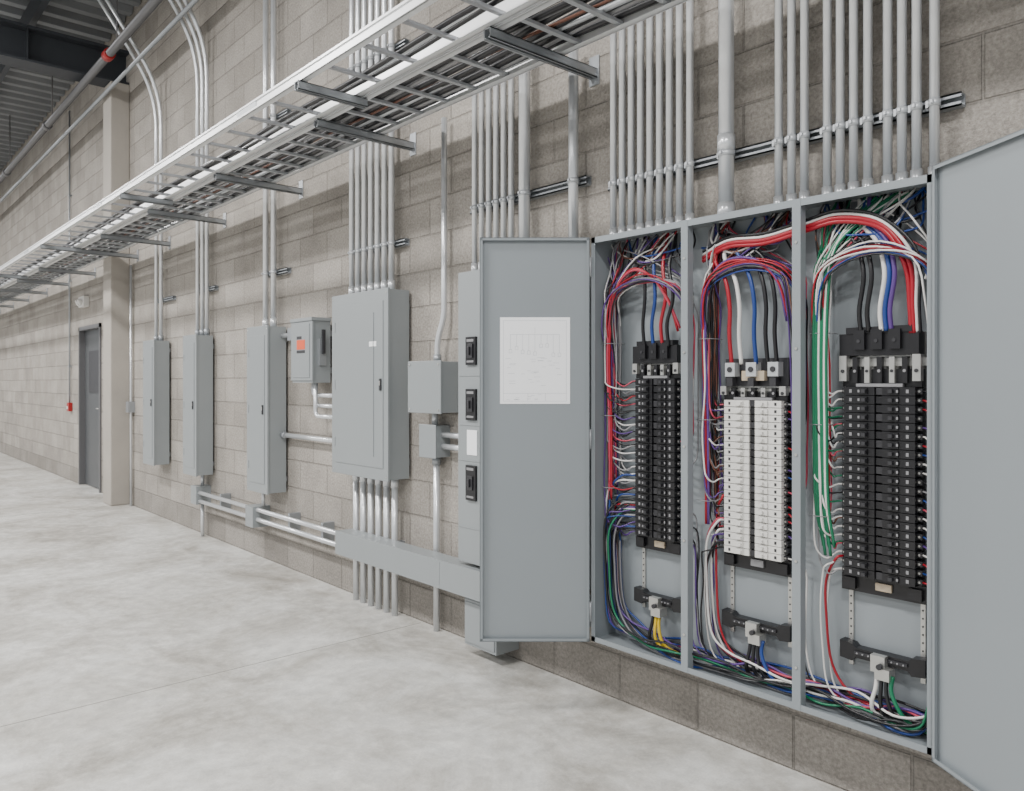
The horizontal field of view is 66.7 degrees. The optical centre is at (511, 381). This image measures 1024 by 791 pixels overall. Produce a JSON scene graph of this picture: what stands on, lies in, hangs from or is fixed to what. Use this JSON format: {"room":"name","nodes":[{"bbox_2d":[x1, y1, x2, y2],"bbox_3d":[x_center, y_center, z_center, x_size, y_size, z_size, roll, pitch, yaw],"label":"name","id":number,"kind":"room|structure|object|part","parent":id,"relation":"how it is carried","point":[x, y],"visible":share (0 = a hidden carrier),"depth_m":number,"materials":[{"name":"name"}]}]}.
{"room":"electrical room","nodes":[
{"label":"electrical room","id":0,"kind":"room"},
{"bbox_2d":[0,0,140,171],"bbox_3d":[-15.800,-4.225,11.395,14.200,0.170,46.000,0,0,-41],"label":"ceiling","id":1,"kind":"structure","parent":0,"point":[25,95],"depth_m":10.58,"materials":[{"name":"grey metal"}]},
{"bbox_2d":[0,0,49,84],"bbox_3d":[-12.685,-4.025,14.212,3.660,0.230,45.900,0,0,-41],"label":"roof beam","id":2,"kind":"structure","parent":1,"relation":"attached to","point":[34,10],"depth_m":8.43,"materials":[{"name":"black metal"}]},
{"bbox_2d":[0,0,162,183],"bbox_3d":[-13.018,-3.697,17.988,0.110,0.885,31.800,0,0,-41],"label":"pipe","id":3,"kind":"object","parent":1,"relation":"hanging from","point":[109,53],"visible":0.96,"depth_m":8.39,"materials":[{"name":"metal"}]},
{"bbox_2d":[0,506,417,726],"bbox_3d":[-7.682,1.390,2.036,13.980,0.001,5.797,0,0,-41],"label":"joint","id":4,"kind":"structure","parent":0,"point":[105,506],"depth_m":3.68,"materials":[{"name":"grey concrete"}]},
{"bbox_2d":[0,452,843,790],"bbox_3d":[-15.763,1.490,11.428,14.300,0.200,46.000,0,0,-41],"label":"floor","id":5,"kind":"structure","parent":0,"point":[100,603],"depth_m":3.48,"materials":[{"name":"concrete"}]},
{"bbox_2d":[103,81,129,505],"bbox_3d":[-4.527,-0.995,8.903,0.200,4.770,0.320,0,0,-41],"label":"concrete column","id":6,"kind":"structure","parent":5,"relation":"on","point":[116,104],"depth_m":8.79,"materials":[{"name":"beige concrete"}]},
{"bbox_2d":[0,17,128,87],"bbox_3d":[-9.699,-3.578,4.335,14.000,0.385,0.280,0,0,-41],"label":"roof beam","id":7,"kind":"structure","parent":6,"relation":"on","point":[22,46],"depth_m":8.46,"materials":[{"name":"black metal"}]},
{"bbox_2d":[0,0,198,202],"bbox_3d":[-12.868,-3.230,18.120,0.040,0.040,31.800,0,0,-41],"label":"conduit","id":8,"kind":"object","parent":6,"relation":"attached to","point":[191,3],"visible":1,"depth_m":8.38,"materials":[{"name":"grey metal"}]},
{"bbox_2d":[0,0,1023,790],"bbox_3d":[-10.554,-1.410,16.029,0.200,5.600,46.000,0,0,-41],"label":"wall","id":9,"kind":"structure","parent":0,"point":[982,41],"depth_m":4.64,"materials":[{"name":"concrete"}]},
{"bbox_2d":[0,302,13,308],"bbox_3d":[-9.395,-1.400,14.090,0.630,0.130,0.060,0,0,-41],"label":"bracket","id":10,"kind":"object","parent":9,"relation":"attached to","point":[8,306],"visible":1,"depth_m":14.24,"materials":[{"name":"grey metal"}]},
{"bbox_2d":[0,296,28,303],"bbox_3d":[-8.442,-1.400,13.010,0.630,0.130,0.060,0,0,-41],"label":"bracket","id":11,"kind":"object","parent":9,"relation":"attached to","point":[1,298],"visible":1,"depth_m":13.07,"materials":[{"name":"grey metal"}]},
{"bbox_2d":[0,288,47,296],"bbox_3d":[-7.489,-1.400,11.931,0.630,0.130,0.060,0,0,-41],"label":"bracket","id":12,"kind":"object","parent":9,"relation":"attached to","point":[1,290],"visible":1,"depth_m":11.93,"materials":[{"name":"grey metal"}]},
{"bbox_2d":[17,279,68,287],"bbox_3d":[-6.535,-1.400,10.852,0.630,0.130,0.060,0,0,-41],"label":"bracket","id":13,"kind":"object","parent":9,"relation":"attached to","point":[18,280],"visible":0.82,"depth_m":10.84,"materials":[{"name":"grey metal"}]},
{"bbox_2d":[38,267,95,277],"bbox_3d":[-5.582,-1.400,9.773,0.630,0.130,0.060,0,0,-41],"label":"bracket","id":14,"kind":"object","parent":9,"relation":"attached to","point":[39,268],"visible":1,"depth_m":9.77,"materials":[{"name":"grey metal"}]},
{"bbox_2d":[66,403,72,410],"bbox_3d":[-6.216,0.350,10.921,0.060,0.120,0.120,0,0,-41],"label":"alarm pull station","id":15,"kind":"object","parent":9,"relation":"attached to","point":[69,407],"visible":1,"depth_m":10.88,"materials":[{"name":"red paint"}]},
{"bbox_2d":[68,110,71,402],"bbox_3d":[-6.208,-1.760,10.927,0.040,4.100,0.060,0,0,-41],"label":"conduit","id":16,"kind":"object","parent":9,"relation":"attached to","point":[69,194],"visible":0.88,"depth_m":10.91,"materials":[{"name":"grey metal"}]},
{"bbox_2d":[75,296,88,307],"bbox_3d":[-5.684,-1.060,10.269,0.126,0.140,0.280,0,0,-41],"label":"emergency light","id":17,"kind":"object","parent":9,"relation":"attached to","point":[83,301],"visible":1,"depth_m":10.19,"materials":[{"name":"white plastic"}]},
{"bbox_2d":[78,323,101,492],"bbox_3d":[-5.467,0.325,10.208,0.160,2.130,1.100,0,0,-41],"label":"door","id":18,"kind":"structure","parent":9,"relation":"in","point":[90,336],"depth_m":10.36,"materials":[{"name":"paint"}]},
{"bbox_2d":[74,249,138,261],"bbox_3d":[-4.377,-1.400,8.408,0.630,0.130,0.060,0,0,-41],"label":"bracket","id":19,"kind":"object","parent":9,"relation":"attached to","point":[83,251],"visible":0.96,"depth_m":8.42,"materials":[{"name":"grey metal"}]},
{"bbox_2d":[126,265,134,505],"bbox_3d":[-4.273,0.040,8.714,0.070,2.700,0.100,0,0,-41],"label":"conduit","id":20,"kind":"object","parent":9,"relation":"attached to","point":[130,406],"visible":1,"depth_m":8.70,"materials":[{"name":"metal"}]},
{"bbox_2d":[97,0,163,340],"bbox_3d":[-3.896,-2.280,7.666,0.839,3.740,0.198,0,0,-41],"label":"conduit","id":21,"kind":"object","parent":9,"relation":"attached to","point":[160,337],"visible":0.78,"depth_m":7.86,"materials":[{"name":"metal"}]},
{"bbox_2d":[100,234,170,249],"bbox_3d":[-3.676,-1.400,7.614,0.630,0.130,0.060,0,0,-41],"label":"bracket","id":22,"kind":"object","parent":9,"relation":"attached to","point":[102,236],"visible":1,"depth_m":7.61,"materials":[{"name":"grey metal"}]},
{"bbox_2d":[143,340,170,465],"bbox_3d":[-3.588,0.205,7.851,0.185,1.244,0.350,0,0,-41],"label":"electrical panel","id":23,"kind":"object","parent":9,"relation":"attached to","point":[155,352],"visible":1,"depth_m":7.73,"materials":[{"name":"grey paint"}]},
{"bbox_2d":[158,296,175,303],"bbox_3d":[-3.493,-0.830,7.855,0.036,0.042,0.500,0,0,-41],"label":"channel","id":24,"kind":"object","parent":9,"relation":"attached to","point":[170,298],"visible":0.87,"depth_m":7.77,"materials":[{"name":"silver metal"}]},
{"bbox_2d":[147,209,225,227],"bbox_3d":[-2.723,-1.400,6.535,0.630,0.130,0.060,0,0,-41],"label":"bracket","id":25,"kind":"object","parent":9,"relation":"attached to","point":[149,211],"visible":1,"depth_m":6.52,"materials":[{"name":"grey metal"}]},
{"bbox_2d":[0,0,542,288],"bbox_3d":[-6.079,-1.455,9.640,0.326,0.090,25.500,0,0,-41],"label":"cable tray","id":26,"kind":"object","parent":25,"relation":"on","point":[471,21],"visible":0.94,"depth_m":4.01,"materials":[{"name":"metal"}]},
{"bbox_2d":[168,0,209,334],"bbox_3d":[-3.070,-2.280,6.768,0.789,3.740,0.278,0,0,-41],"label":"conduit","id":27,"kind":"object","parent":9,"relation":"attached to","point":[202,84],"visible":0.77,"depth_m":6.99,"materials":[{"name":"metal"}]},
{"bbox_2d":[183,334,213,476],"bbox_3d":[-2.812,0.205,6.972,0.185,1.244,0.335,0,0,-41],"label":"electrical panel","id":28,"kind":"object","parent":9,"relation":"attached to","point":[197,349],"visible":1,"depth_m":6.87,"materials":[{"name":"grey paint"}]},
{"bbox_2d":[209,285,218,291],"bbox_3d":[-2.741,-0.830,7.005,0.036,0.042,0.430,0,0,-41],"label":"channel","id":29,"kind":"object","parent":9,"relation":"attached to","point":[214,287],"visible":0.51,"depth_m":6.88,"materials":[{"name":"silver metal"}]},
{"bbox_2d":[214,173,302,198],"bbox_3d":[-1.769,-1.400,5.455,0.630,0.130,0.060,0,0,-41],"label":"bracket","id":30,"kind":"object","parent":9,"relation":"attached to","point":[217,177],"visible":1,"depth_m":5.44,"materials":[{"name":"grey metal"}]},
{"bbox_2d":[191,475,334,546],"bbox_3d":[-1.933,1.105,6.011,0.140,0.570,2.770,0,0,-41],"label":"conduit","id":31,"kind":"object","parent":9,"relation":"attached to","point":[255,515],"visible":0.83,"depth_m":6.00,"materials":[{"name":"metal"}]},
{"bbox_2d":[247,325,286,494],"bbox_3d":[-1.857,0.205,5.891,0.185,1.244,0.370,0,0,-41],"label":"electrical panel","id":32,"kind":"object","parent":9,"relation":"attached to","point":[266,350],"visible":0.99,"depth_m":5.77,"materials":[{"name":"grey paint"}]},
{"bbox_2d":[261,0,276,325],"bbox_3d":[-1.853,-2.275,5.932,0.058,3.730,0.195,0,0,-41],"label":"conduit","id":33,"kind":"object","parent":9,"relation":"attached to","point":[273,320],"visible":0.63,"depth_m":5.96,"materials":[{"name":"metal"}]},
{"bbox_2d":[269,267,291,277],"bbox_3d":[-1.778,-0.830,5.914,0.036,0.042,0.380,0,0,-41],"label":"channel","id":34,"kind":"object","parent":9,"relation":"attached to","point":[287,270],"visible":0.74,"depth_m":5.83,"materials":[{"name":"silver metal"}]},
{"bbox_2d":[269,108,291,124],"bbox_3d":[-1.778,-2.010,5.914,0.036,0.042,0.380,0,0,-41],"label":"channel","id":35,"kind":"object","parent":9,"relation":"attached to","point":[282,113],"visible":0.43,"depth_m":5.82,"materials":[{"name":"silver metal"}]},
{"bbox_2d":[280,328,331,442],"bbox_3d":[-1.395,0.013,5.404,0.116,0.807,0.994,0,0,-39],"label":"conduit","id":36,"kind":"object","parent":9,"relation":"attached to","point":[314,386],"visible":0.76,"depth_m":5.25,"materials":[{"name":"metal"}]},
{"bbox_2d":[290,317,331,382],"bbox_3d":[-1.356,-0.214,5.323,0.185,0.437,0.345,0,0,-41],"label":"switch","id":37,"kind":"object","parent":9,"relation":"attached to","point":[310,336],"visible":0.98,"depth_m":5.22,"materials":[{"name":"grey paint"}]},
{"bbox_2d":[314,119,415,156],"bbox_3d":[-0.816,-1.400,4.376,0.630,0.130,0.060,0,0,-41],"label":"bracket","id":38,"kind":"object","parent":9,"relation":"attached to","point":[320,124],"visible":1,"depth_m":4.36,"materials":[{"name":"grey metal"}]},
{"bbox_2d":[332,287,409,481],"bbox_3d":[-0.874,0.015,4.778,0.185,1.120,0.660,0,0,-41],"label":"panel","id":39,"kind":"object","parent":9,"relation":"attached to","point":[370,329],"visible":1,"depth_m":4.62,"materials":[{"name":"grey paint"}]},
{"bbox_2d":[347,0,398,615],"bbox_3d":[-0.869,-1.375,4.823,0.052,5.530,0.555,0,0,-41],"label":"bundle","id":40,"kind":"object","parent":9,"relation":"attached to","point":[355,62],"visible":0.55,"depth_m":4.82,"materials":[{"name":"metal"}]},
{"bbox_2d":[348,238,409,257],"bbox_3d":[-0.838,-0.830,4.850,0.036,0.042,0.660,0,0,-41],"label":"channel","id":41,"kind":"object","parent":9,"relation":"attached to","point":[403,242],"visible":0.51,"depth_m":4.64,"materials":[{"name":"silver metal"}]},
{"bbox_2d":[348,38,409,77],"bbox_3d":[-0.838,-2.010,4.850,0.036,0.042,0.660,0,0,-41],"label":"channel","id":42,"kind":"object","parent":9,"relation":"attached to","point":[404,41],"visible":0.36,"depth_m":4.64,"materials":[{"name":"silver metal"}]},
{"bbox_2d":[408,360,457,413],"bbox_3d":[-0.425,0.028,4.288,0.160,0.285,0.310,0,0,-41],"label":"junction box","id":43,"kind":"object","parent":9,"relation":"attached to","point":[432,385],"visible":0.84,"depth_m":4.19,"materials":[{"name":"grey paint"}]},
{"bbox_2d":[419,424,449,458],"bbox_3d":[-0.430,0.328,4.336,0.104,0.185,0.160,0,0,-41],"label":"box","id":44,"kind":"object","parent":9,"relation":"attached to","point":[430,439],"visible":0.96,"depth_m":4.29,"materials":[{"name":"grey paint"}]},
{"bbox_2d":[432,117,457,631],"bbox_3d":[-0.315,-0.030,4.211,0.067,2.840,0.390,0,0,-41],"label":"conduit","id":45,"kind":"object","parent":9,"relation":"attached to","point":[436,463],"visible":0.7,"depth_m":4.27,"materials":[{"name":"metal"}]},
{"bbox_2d":[335,528,590,626],"bbox_3d":[-0.354,1.005,4.181,0.196,0.148,2.075,0,0,-41],"label":"trough","id":46,"kind":"object","parent":9,"relation":"attached to","point":[442,571],"visible":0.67,"depth_m":4.27,"materials":[{"name":"grey paint"}]},
{"bbox_2d":[465,597,518,655],"bbox_3d":[-0.105,1.218,3.930,0.155,0.235,0.250,0,0,-41],"label":"box","id":47,"kind":"object","parent":9,"relation":"attached to","point":[472,607],"visible":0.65,"depth_m":3.90,"materials":[{"name":"grey paint"}]},
{"bbox_2d":[458,269,590,588],"bbox_3d":[0.058,0.177,3.720,0.188,1.475,0.860,0,0,-41],"label":"switchboard section","id":48,"kind":"object","parent":9,"relation":"attached to","point":[469,281],"visible":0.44,"depth_m":3.92,"materials":[{"name":"grey paint"}]},
{"bbox_2d":[470,47,578,270],"bbox_3d":[0.032,-2.345,3.787,0.072,3.590,0.775,0,0,-41],"label":"bundle","id":49,"kind":"object","parent":9,"relation":"attached to","point":[524,193],"visible":0.58,"depth_m":3.88,"materials":[{"name":"metal"}]},
{"bbox_2d":[470,175,591,214],"bbox_3d":[0.069,-0.910,3.823,0.036,0.042,0.840,0,0,-41],"label":"channel","id":50,"kind":"object","parent":9,"relation":"attached to","point":[586,180],"visible":0.53,"depth_m":3.67,"materials":[{"name":"silver metal"}]},
{"bbox_2d":[484,26,599,86],"bbox_3d":[0.137,-1.400,3.296,0.630,0.130,0.060,0,0,-41],"label":"bracket","id":51,"kind":"object","parent":9,"relation":"attached to","point":[496,36],"visible":1,"depth_m":3.29,"materials":[{"name":"grey metal"}]},
{"bbox_2d":[0,0,688,303],"bbox_3d":[-5.800,-1.460,9.887,0.391,0.100,25.501,0,0,-41],"label":"cable tray","id":52,"kind":"object","parent":51,"relation":"on","point":[415,95],"visible":0.74,"depth_m":3.95,"materials":[{"name":"metal"}]},
{"bbox_2d":[0,274,27,279],"bbox_3d":[-6.588,-1.385,10.232,0.370,0.041,0.040,0,0,-41],"label":"bracket","id":53,"kind":"object","parent":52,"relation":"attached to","point":[1,275],"visible":1,"depth_m":10.24,"materials":[{"name":"grey metal"}]},
{"bbox_2d":[40,244,80,252],"bbox_3d":[-4.682,-1.385,8.073,0.370,0.041,0.040,0,0,-41],"label":"bracket","id":54,"kind":"object","parent":52,"relation":"attached to","point":[42,246],"visible":1,"depth_m":8.05,"materials":[{"name":"grey metal"}]},
{"bbox_2d":[120,193,172,205],"bbox_3d":[-2.775,-1.385,5.914,0.370,0.041,0.040,0,0,-41],"label":"bracket","id":55,"kind":"object","parent":52,"relation":"attached to","point":[124,196],"visible":1,"depth_m":5.89,"materials":[{"name":"grey metal"}]},
{"bbox_2d":[294,80,367,108],"bbox_3d":[-0.869,-1.385,3.756,0.370,0.041,0.040,0,0,-41],"label":"bracket","id":56,"kind":"object","parent":52,"relation":"attached to","point":[300,86],"visible":1,"depth_m":3.73,"materials":[{"name":"grey metal"}]},
{"bbox_2d":[480,128,1023,790],"bbox_3d":[0.857,0.233,2.484,0.668,1.700,2.411,0,0,-38],"label":"electrical cabinet","id":57,"kind":"object","parent":9,"relation":"attached to","point":[805,439],"visible":1,"depth_m":2.67,"materials":[{"name":"metal"}]},
{"bbox_3d":[0.099,0.238,3.234,0.465,1.675,0.024,0,0,0],"label":"door","id":58,"kind":"part","parent":57,"relation":"part of","materials":[{"name":"grey metal"}]},
{"bbox_3d":[1.272,0.233,1.785,0.024,1.700,0.910,0,0,-8],"label":"door","id":59,"kind":"part","parent":57,"relation":"part of","materials":[{"name":"grey metal"}]},
{"bbox_2d":[609,0,940,241],"bbox_3d":[0.850,-2.368,2.860,0.074,3.545,1.338,0,0,-41],"label":"bundle","id":60,"kind":"object","parent":9,"relation":"attached to","point":[726,136],"visible":0.78,"depth_m":2.73,"materials":[{"name":"metal"}]},
{"bbox_2d":[608,91,965,190],"bbox_3d":[0.899,-0.855,2.882,0.036,0.042,1.410,0,0,-41],"label":"channel","id":61,"kind":"object","parent":9,"relation":"attached to","point":[957,100],"visible":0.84,"depth_m":2.77,"materials":[{"name":"silver metal"}]}
]}

